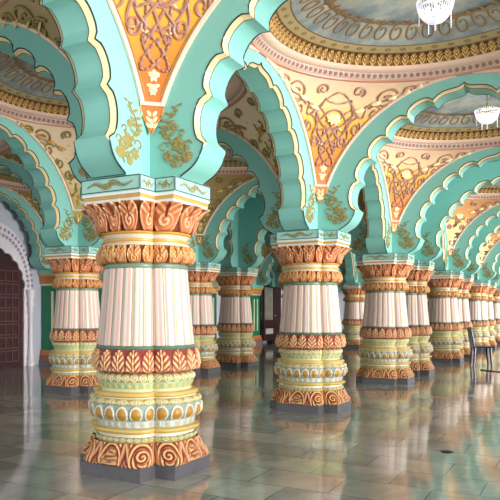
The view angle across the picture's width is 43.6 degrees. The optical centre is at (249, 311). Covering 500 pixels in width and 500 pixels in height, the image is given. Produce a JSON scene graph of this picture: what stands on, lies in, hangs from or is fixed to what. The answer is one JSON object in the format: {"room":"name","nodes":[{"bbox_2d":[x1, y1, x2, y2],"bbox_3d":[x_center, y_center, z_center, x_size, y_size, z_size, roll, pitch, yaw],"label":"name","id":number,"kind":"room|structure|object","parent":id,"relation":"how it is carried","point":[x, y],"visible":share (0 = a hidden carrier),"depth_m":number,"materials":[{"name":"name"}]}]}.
{"room":"palace hall","nodes":[
{"label":"palace hall","id":0,"kind":"room"},
{"bbox_2d":[0,201,344,363],"bbox_3d":[-2.236,-1.040,20.297,0.280,4.560,33.063,0,0,28],"label":"wall","id":1,"kind":"structure","parent":0,"point":[8,217],"depth_m":14.72,"materials":[{"name":"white paint"}]},
{"bbox_2d":[0,223,34,365],"bbox_3d":[-5.603,-0.375,13.404,0.265,3.230,2.520,0,0,28],"label":"portal","id":2,"kind":"object","parent":1,"relation":"attached to","point":[10,244],"visible":1,"depth_m":14.29,"materials":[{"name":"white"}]},
{"bbox_2d":[0,249,23,367],"bbox_3d":[-5.668,-0.155,13.435,0.070,2.790,2.013,0,0,28],"label":"wooden door","id":3,"kind":"structure","parent":2,"relation":"attached to","point":[11,283],"depth_m":13.98,"materials":[{"name":"red wood"}]},
{"bbox_2d":[260,285,274,340],"bbox_3d":[0.607,0.040,24.910,0.388,2.200,1.000,0,0,28],"label":"doorway","id":4,"kind":"object","parent":1,"relation":"attached to","point":[267,331],"visible":0.84,"depth_m":24.74,"materials":[{"name":"white"}]},
{"bbox_2d":[267,287,280,341],"bbox_3d":[1.022,0.090,25.732,0.335,2.300,0.760,0,0,28],"label":"panelled door","id":5,"kind":"structure","parent":1,"relation":"in","point":[277,290],"depth_m":25.68,"materials":[{"name":"brown wood"}]},
{"bbox_2d":[338,283,342,292],"bbox_3d":[4.172,-1.900,31.316,0.364,1.800,3.109,0,0,28],"label":"arch","id":6,"kind":"object","parent":1,"relation":"attached to","point":[339,287],"visible":0.08,"depth_m":32.36,"materials":[{"name":"teal paint"}]},
{"bbox_2d":[0,342,499,499],"bbox_3d":[5.296,1.240,14.403,19.121,0.001,36.363,0,0,28],"label":"floor","id":7,"kind":"structure","parent":0,"point":[388,445],"depth_m":5.92,"materials":[{"name":"stone"}]},
{"bbox_2d":[38,269,55,364],"bbox_3d":[-4.532,0.120,15.021,0.580,2.240,0.920,0,0,28],"label":"pilaster","id":8,"kind":"object","parent":7,"relation":"on","point":[47,276],"visible":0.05,"depth_m":14.74,"materials":[{"name":"green paint"}]},
{"bbox_2d":[44,245,102,393],"bbox_3d":[-2.742,0.120,9.906,1.011,2.240,0.940,0,0,28],"label":"pillar","id":9,"kind":"structure","parent":7,"relation":"on","point":[74,333],"depth_m":9.58,"materials":[{"name":"paint"}]},
{"bbox_2d":[0,158,47,246],"bbox_3d":[-4.501,-1.900,10.846,3.660,1.800,0.354,0,0,28],"label":"arch","id":10,"kind":"object","parent":9,"relation":"on","point":[15,170],"visible":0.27,"depth_m":10.27,"materials":[{"name":"teal paint"}]},
{"bbox_2d":[0,171,42,223],"bbox_3d":[-3.694,-2.247,12.358,3.698,1.802,3.148,0,0,28],"label":"dome","id":11,"kind":"object","parent":10,"relation":"on","point":[7,181],"visible":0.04,"depth_m":13.51,"materials":[{"name":"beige paint"}]},
{"bbox_2d":[0,116,77,246],"bbox_3d":[-3.550,-1.900,8.395,0.364,1.800,3.109,0,0,28],"label":"arch","id":12,"kind":"object","parent":9,"relation":"on","point":[60,227],"visible":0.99,"depth_m":9.27,"materials":[{"name":"teal paint"}]},
{"bbox_2d":[187,233,197,261],"bbox_3d":[-1.934,-1.900,11.418,0.364,1.800,3.109,0,0,28],"label":"arch","id":13,"kind":"object","parent":9,"relation":"on","point":[193,243],"visible":0.07,"depth_m":12.59,"materials":[{"name":"teal paint"}]},
{"bbox_2d":[98,272,102,307],"bbox_3d":[-3.854,0.120,16.290,0.580,2.240,0.920,0,0,28],"label":"pilaster","id":14,"kind":"object","parent":7,"relation":"on","point":[100,276],"visible":0.02,"depth_m":15.94,"materials":[{"name":"green paint"}]},
{"bbox_2d":[80,173,210,483],"bbox_3d":[-0.839,0.120,5.003,1.011,2.240,0.940,0,0,28],"label":"pillar","id":15,"kind":"structure","parent":7,"relation":"on","point":[145,355],"depth_m":4.68,"materials":[{"name":"paint"}]},
{"bbox_2d":[0,23,90,182],"bbox_3d":[-2.598,-1.900,5.943,3.660,1.800,0.354,0,0,28],"label":"arch","id":16,"kind":"object","parent":15,"relation":"on","point":[26,45],"visible":0.3,"depth_m":5.29,"materials":[{"name":"teal paint"}]},
{"bbox_2d":[0,52,277,224],"bbox_3d":[-1.790,-2.247,7.455,3.698,1.802,3.148,0,0,28],"label":"dome","id":17,"kind":"object","parent":16,"relation":"on","point":[46,123],"visible":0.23,"depth_m":8.32,"materials":[{"name":"beige paint"}]},
{"bbox_2d":[39,0,149,178],"bbox_3d":[-1.646,-1.900,3.491,0.364,1.800,3.109,0,0,28],"label":"arch","id":18,"kind":"object","parent":15,"relation":"on","point":[114,139],"visible":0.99,"depth_m":4.45,"materials":[{"name":"teal paint"}]},
{"bbox_2d":[150,0,287,184],"bbox_3d":[0.856,-1.900,4.098,3.514,1.800,0.354,0,0,28],"label":"arch","id":19,"kind":"object","parent":15,"relation":"on","point":[184,143],"visible":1,"depth_m":4.62,"materials":[{"name":"teal paint"}]},
{"bbox_2d":[249,0,499,202],"bbox_3d":[1.664,-2.247,5.610,3.552,1.802,3.148,0,0,28],"label":"dome","id":20,"kind":"object","parent":19,"relation":"on","point":[334,102],"visible":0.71,"depth_m":6.81,"materials":[{"name":"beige paint"}]},
{"bbox_2d":[416,0,454,33],"bbox_3d":[1.664,-2.837,5.610,0.334,0.615,0.334,0,0,-12],"label":"chandelier","id":21,"kind":"object","parent":20,"relation":"hanging from","point":[428,14],"visible":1,"depth_m":5.56,"materials":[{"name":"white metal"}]},
{"bbox_2d":[187,262,220,373],"bbox_3d":[-1.127,0.120,12.930,1.011,2.240,0.940,0,0,28],"label":"pillar","id":22,"kind":"structure","parent":7,"relation":"on","point":[201,275],"depth_m":12.61,"materials":[{"name":"paint"}]},
{"bbox_2d":[219,211,237,267],"bbox_3d":[-0.731,-1.900,13.671,0.342,1.800,1.359,0,0,28],"label":"arch","id":23,"kind":"object","parent":22,"relation":"on","point":[231,240],"visible":0.12,"depth_m":14.00,"materials":[{"name":"teal paint"}]},
{"bbox_2d":[212,282,219,340],"bbox_3d":[-1.448,0.120,20.795,0.580,2.240,0.920,0,0,28],"label":"pilaster","id":24,"kind":"object","parent":7,"relation":"on","point":[216,286],"visible":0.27,"depth_m":20.90,"materials":[{"name":"green paint"}]},
{"bbox_2d":[216,267,257,366],"bbox_3d":[-0.336,0.120,14.411,1.011,2.240,0.940,0,0,28],"label":"pillar","id":25,"kind":"structure","parent":7,"relation":"on","point":[235,326],"depth_m":14.09,"materials":[{"name":"paint"}]},
{"bbox_2d":[250,285,263,344],"bbox_3d":[0.049,0.120,23.598,0.580,2.240,0.920,0,0,28],"label":"pilaster","id":26,"kind":"object","parent":7,"relation":"on","point":[257,289],"visible":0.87,"depth_m":23.51,"materials":[{"name":"green paint"}]},
{"bbox_2d":[268,264,275,286],"bbox_3d":[0.562,-1.900,24.559,0.342,1.800,1.359,0,0,28],"label":"arch","id":27,"kind":"object","parent":26,"relation":"on","point":[272,274],"visible":0.08,"depth_m":24.89,"materials":[{"name":"teal paint"}]},
{"bbox_2d":[277,276,283,356],"bbox_3d":[1.279,0.120,17.435,1.011,2.240,0.940,0,0,28],"label":"pillar","id":28,"kind":"structure","parent":7,"relation":"on","point":[279,283],"depth_m":17.41,"materials":[{"name":"paint"}]},
{"bbox_2d":[264,233,281,275],"bbox_3d":[-0.480,-1.900,18.374,3.660,1.800,0.354,0,0,28],"label":"arch","id":29,"kind":"object","parent":28,"relation":"on","point":[276,268],"visible":0.16,"depth_m":17.57,"materials":[{"name":"teal paint"}]},
{"bbox_2d":[270,229,350,414],"bbox_3d":[0.776,0.120,8.027,1.011,2.240,0.940,0,0,28],"label":"pillar","id":30,"kind":"structure","parent":7,"relation":"on","point":[310,369],"depth_m":7.71,"materials":[{"name":"paint"}]},
{"bbox_2d":[78,128,283,246],"bbox_3d":[-0.983,-1.900,8.967,3.660,1.800,0.354,0,0,28],"label":"arch","id":31,"kind":"object","parent":30,"relation":"on","point":[269,188],"visible":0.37,"depth_m":8.23,"materials":[{"name":"teal paint"}]},
{"bbox_2d":[195,149,365,244],"bbox_3d":[-0.175,-2.247,10.479,3.698,1.802,3.148,0,0,28],"label":"dome","id":32,"kind":"object","parent":31,"relation":"on","point":[232,174],"visible":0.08,"depth_m":12.19,"materials":[{"name":"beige paint"}]},
{"bbox_2d":[235,48,317,230],"bbox_3d":[-0.031,-1.900,6.515,0.364,1.800,3.109,0,0,28],"label":"arch","id":33,"kind":"object","parent":30,"relation":"on","point":[298,209],"visible":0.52,"depth_m":7.31,"materials":[{"name":"teal paint"}]},
{"bbox_2d":[361,159,391,253],"bbox_3d":[1.584,-1.900,9.539,0.364,1.800,3.109,0,0,28],"label":"arch","id":34,"kind":"object","parent":30,"relation":"on","point":[378,239],"visible":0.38,"depth_m":10.48,"materials":[{"name":"teal paint"}]},
{"bbox_2d":[318,69,499,232],"bbox_3d":[2.471,-1.900,7.122,3.514,1.800,0.354,0,0,28],"label":"arch","id":35,"kind":"object","parent":30,"relation":"on","point":[339,209],"visible":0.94,"depth_m":7.52,"materials":[{"name":"teal paint"}]},
{"bbox_2d":[377,92,499,233],"bbox_3d":[3.279,-2.247,8.633,3.552,1.802,3.148,0,0,28],"label":"dome","id":36,"kind":"object","parent":35,"relation":"on","point":[416,154],"visible":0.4,"depth_m":10.07,"materials":[{"name":"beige paint"}]},
{"bbox_2d":[474,95,499,128],"bbox_3d":[3.279,-2.837,8.634,0.334,0.615,0.334,0,0,-12],"label":"chandelier","id":37,"kind":"object","parent":36,"relation":"hanging from","point":[479,118],"visible":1,"depth_m":8.57,"materials":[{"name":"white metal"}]},
{"bbox_2d":[340,283,364,347],"bbox_3d":[3.686,0.120,21.939,1.011,2.240,0.940,0,0,28],"label":"pillar","id":38,"kind":"structure","parent":7,"relation":"on","point":[354,298],"depth_m":21.62,"materials":[{"name":"paint"}]},
{"bbox_2d":[256,252,345,285],"bbox_3d":[1.926,-1.900,22.879,3.660,1.800,0.354,0,0,28],"label":"arch","id":39,"kind":"object","parent":38,"relation":"on","point":[263,278],"visible":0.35,"depth_m":23.44,"materials":[{"name":"teal paint"}]},
{"bbox_2d":[355,253,414,384],"bbox_3d":[2.392,0.120,11.051,1.011,2.240,0.940,0,0,28],"label":"pillar","id":40,"kind":"structure","parent":7,"relation":"on","point":[385,354],"depth_m":10.73,"materials":[{"name":"paint"}]},
{"bbox_2d":[198,179,367,262],"bbox_3d":[0.632,-1.900,11.990,3.660,1.800,0.354,0,0,28],"label":"arch","id":41,"kind":"object","parent":40,"relation":"on","point":[211,248],"visible":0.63,"depth_m":12.46,"materials":[{"name":"teal paint"}]},
{"bbox_2d":[392,147,499,254],"bbox_3d":[4.087,-1.900,10.145,3.514,1.800,0.354,0,0,28],"label":"arch","id":42,"kind":"object","parent":40,"relation":"on","point":[407,238],"visible":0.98,"depth_m":10.60,"materials":[{"name":"teal paint"}]},
{"bbox_2d":[405,260,435,375],"bbox_3d":[3.183,0.120,12.531,1.011,2.240,0.940,0,0,28],"label":"pillar","id":43,"kind":"structure","parent":7,"relation":"on","point":[418,278],"depth_m":12.19,"materials":[{"name":"paint"}]},
{"bbox_2d":[238,193,267,267],"bbox_3d":[1.423,-1.900,13.471,3.660,1.800,0.354,0,0,28],"label":"arch","id":44,"kind":"object","parent":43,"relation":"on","point":[251,234],"visible":0.36,"depth_m":14.06,"materials":[{"name":"teal paint"}]},
{"bbox_2d":[433,226,447,270],"bbox_3d":[3.990,-1.900,14.043,0.364,1.800,3.109,0,0,28],"label":"arch","id":45,"kind":"object","parent":43,"relation":"on","point":[441,264],"visible":0.14,"depth_m":15.02,"materials":[{"name":"teal paint"}]},
{"bbox_2d":[415,161,499,260],"bbox_3d":[4.878,-1.900,11.626,3.514,1.800,0.354,0,0,28],"label":"arch","id":46,"kind":"object","parent":43,"relation":"on","point":[437,215],"visible":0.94,"depth_m":12.04,"materials":[{"name":"teal paint"}]},
{"bbox_2d":[445,182,499,256],"bbox_3d":[5.685,-2.247,13.138,3.552,1.802,3.148,0,0,28],"label":"dome","id":47,"kind":"object","parent":46,"relation":"on","point":[487,198],"visible":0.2,"depth_m":14.90,"materials":[{"name":"paint"}]},
{"bbox_2d":[426,270,463,362],"bbox_3d":[4.798,0.120,15.555,1.011,2.240,0.940,0,0,28],"label":"pillar","id":48,"kind":"structure","parent":7,"relation":"on","point":[443,313],"depth_m":15.23,"materials":[{"name":"paint"}]},
{"bbox_2d":[441,450,452,452],"bbox_3d":[1.742,1.235,5.522,0.110,0.010,0.110,0,0,28],"label":"floor drain","id":49,"kind":"object","parent":7,"relation":"on","point":[442,451],"visible":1,"depth_m":5.50,"materials":[{"name":"black metal"}]},
{"bbox_2d":[457,274,474,357],"bbox_3d":[5.589,0.120,17.036,1.011,2.240,0.940,0,0,28],"label":"pillar","id":50,"kind":"structure","parent":7,"relation":"on","point":[465,285],"depth_m":16.70,"materials":[{"name":"paint"}]},
{"bbox_2d":[474,271,478,279],"bbox_3d":[6.396,-1.900,18.548,0.364,1.800,3.109,0,0,28],"label":"arch","id":51,"kind":"object","parent":50,"relation":"on","point":[476,275],"visible":0.1,"depth_m":19.55,"materials":[{"name":"teal paint"}]},
{"bbox_2d":[463,215,499,274],"bbox_3d":[7.284,-1.900,16.131,3.514,1.800,0.354,0,0,28],"label":"arch","id":52,"kind":"object","parent":50,"relation":"on","point":[485,233],"visible":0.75,"depth_m":16.61,"materials":[{"name":"teal paint"}]},
{"bbox_2d":[478,228,499,268],"bbox_3d":[8.091,-2.247,17.643,3.552,1.802,3.148,0,0,28],"label":"dome","id":53,"kind":"object","parent":52,"relation":"on","point":[493,239],"visible":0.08,"depth_m":19.60,"materials":[{"name":"paint"}]},
{"bbox_2d":[468,280,490,350],"bbox_3d":[7.204,0.120,20.060,1.011,2.240,0.940,0,0,28],"label":"pillar","id":54,"kind":"structure","parent":7,"relation":"on","point":[478,290],"depth_m":19.71,"materials":[{"name":"paint"}]},
{"bbox_2d":[479,241,499,279],"bbox_3d":[8.899,-1.900,19.154,3.514,1.800,0.354,0,0,28],"label":"arch","id":55,"kind":"object","parent":54,"relation":"on","point":[487,271],"visible":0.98,"depth_m":19.69,"materials":[{"name":"teal paint"}]},
{"bbox_2d":[467,327,493,365],"bbox_3d":[5.359,0.796,14.555,0.536,0.893,0.446,0,0,8],"label":"plastic chair","id":56,"kind":"object","parent":7,"relation":"on","point":[473,347],"visible":1,"depth_m":14.45,"materials":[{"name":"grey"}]},
{"bbox_2d":[486,282,497,347],"bbox_3d":[7.995,0.120,21.541,1.011,2.240,0.940,0,0,28],"label":"pillar","id":57,"kind":"structure","parent":7,"relation":"on","point":[489,303],"depth_m":21.22,"materials":[{"name":"paint"}]},
{"bbox_2d":[490,255,499,281],"bbox_3d":[9.690,-1.900,20.636,3.514,1.800,0.354,0,0,28],"label":"arch","id":58,"kind":"object","parent":57,"relation":"on","point":[496,278],"visible":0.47,"depth_m":21.15,"materials":[{"name":"teal paint"}]},
{"bbox_2d":[492,286,499,343],"bbox_3d":[9.610,0.120,24.564,1.011,2.240,0.940,0,0,28],"label":"pillar","id":59,"kind":"structure","parent":7,"relation":"on","point":[496,303],"depth_m":24.20,"materials":[{"name":"paint"}]},
{"bbox_3d":[-2.454,0.120,1.980,1.011,2.240,0.940,0,0,28],"label":"pillar","id":60,"kind":"structure","parent":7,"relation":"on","visible":0},
{"bbox_3d":[-0.759,-1.900,1.074,3.513,1.800,0.353,0,0,28],"label":"arch","id":61,"kind":"object","parent":60,"relation":"on","visible":0},
{"bbox_2d":[107,0,220,133],"bbox_3d":[0.049,-2.247,2.586,3.552,1.802,3.148,0,0,28],"label":"dome","id":62,"kind":"object","parent":61,"relation":"on","point":[157,36],"visible":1,"depth_m":4.55,"materials":[{"name":"orange paint"}]},
{"bbox_3d":[-4.213,-1.900,2.919,3.659,1.800,0.353,0,0,28],"label":"arch","id":63,"kind":"object","parent":60,"relation":"on","visible":0},
{"bbox_2d":[0,0,69,62],"bbox_3d":[-3.405,-2.247,4.431,3.698,1.802,3.148,0,0,28],"label":"dome","id":64,"kind":"object","parent":63,"relation":"on","point":[29,15],"visible":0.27,"depth_m":5.24,"materials":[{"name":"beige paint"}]},
{"bbox_3d":[-4.357,0.120,6.883,1.011,2.240,0.940,0,0,28],"label":"pillar","id":65,"kind":"structure","parent":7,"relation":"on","visible":0},
{"bbox_3d":[-6.116,-1.900,7.822,3.659,1.800,0.353,0,0,28],"label":"arch","id":66,"kind":"object","parent":65,"relation":"on","visible":0},
{"bbox_2d":[0,139,22,165],"bbox_3d":[-5.309,-2.247,9.334,3.698,1.802,3.148,0,0,28],"label":"dome","id":67,"kind":"object","parent":66,"relation":"on","point":[5,153],"visible":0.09,"depth_m":10.25,"materials":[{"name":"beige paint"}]},
{"bbox_3d":[2.070,0.120,18.916,1.011,2.240,0.940,0,0,28],"label":"pillar","id":68,"kind":"structure","parent":7,"relation":"on","visible":0},
{"bbox_2d":[344,251,357,282],"bbox_3d":[2.878,-1.900,20.427,0.364,1.800,3.109,0,0,28],"label":"arch","id":69,"kind":"object","parent":68,"relation":"on","point":[351,272],"visible":0.3,"depth_m":21.40,"materials":[{"name":"teal paint"}]},
{"bbox_3d":[0.311,-1.900,19.855,3.659,1.800,0.353,0,0,28],"label":"arch","id":70,"kind":"object","parent":68,"relation":"on","visible":0},
{"bbox_2d":[257,242,344,274],"bbox_3d":[1.119,-2.247,21.367,3.698,1.802,3.148,0,0,28],"label":"dome","id":71,"kind":"object","parent":70,"relation":"on","point":[265,251],"visible":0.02,"depth_m":23.28,"materials":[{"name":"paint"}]},
{"bbox_3d":[-6.260,0.120,11.786,0.580,2.240,0.920,0,0,28],"label":"pilaster","id":72,"kind":"object","parent":7,"relation":"on","visible":0},
{"bbox_2d":[0,187,50,268],"bbox_3d":[-5.453,-1.900,13.298,0.364,1.800,3.109,0,0,28],"label":"arch","id":73,"kind":"object","parent":72,"relation":"on","point":[32,224],"visible":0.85,"depth_m":14.09,"materials":[{"name":"teal paint"}]},
{"bbox_2d":[11,1,498,188],"bbox_3d":[3.428,-3.390,17.272,13.121,0.140,33.063,0,0,28],"label":"ceiling","id":74,"kind":"structure","parent":0,"point":[291,1],"depth_m":8.66,"materials":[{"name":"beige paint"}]},
{"bbox_3d":[3.370,-2.832,17.270,11.821,0.055,1.999,0,0,28],"label":"ceiling","id":75,"kind":"structure","parent":0,"visible":0},
{"bbox_2d":[448,204,499,270],"bbox_3d":[6.493,-1.900,14.650,3.514,1.800,0.354,0,0,28],"label":"arch","id":76,"kind":"object","parent":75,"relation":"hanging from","point":[459,260],"visible":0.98,"depth_m":15.15,"materials":[{"name":"teal paint"}]},
{"bbox_3d":[5.776,-2.832,21.774,11.821,0.055,1.999,0,0,28],"label":"ceiling","id":77,"kind":"structure","parent":0,"visible":0},
{"bbox_2d":[358,272,364,282],"bbox_3d":[5.445,-1.900,21.000,3.660,1.800,0.354,0,0,28],"label":"arch","id":78,"kind":"object","parent":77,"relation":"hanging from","point":[360,278],"visible":0.02,"depth_m":21.68,"materials":[{"name":"teal paint"}]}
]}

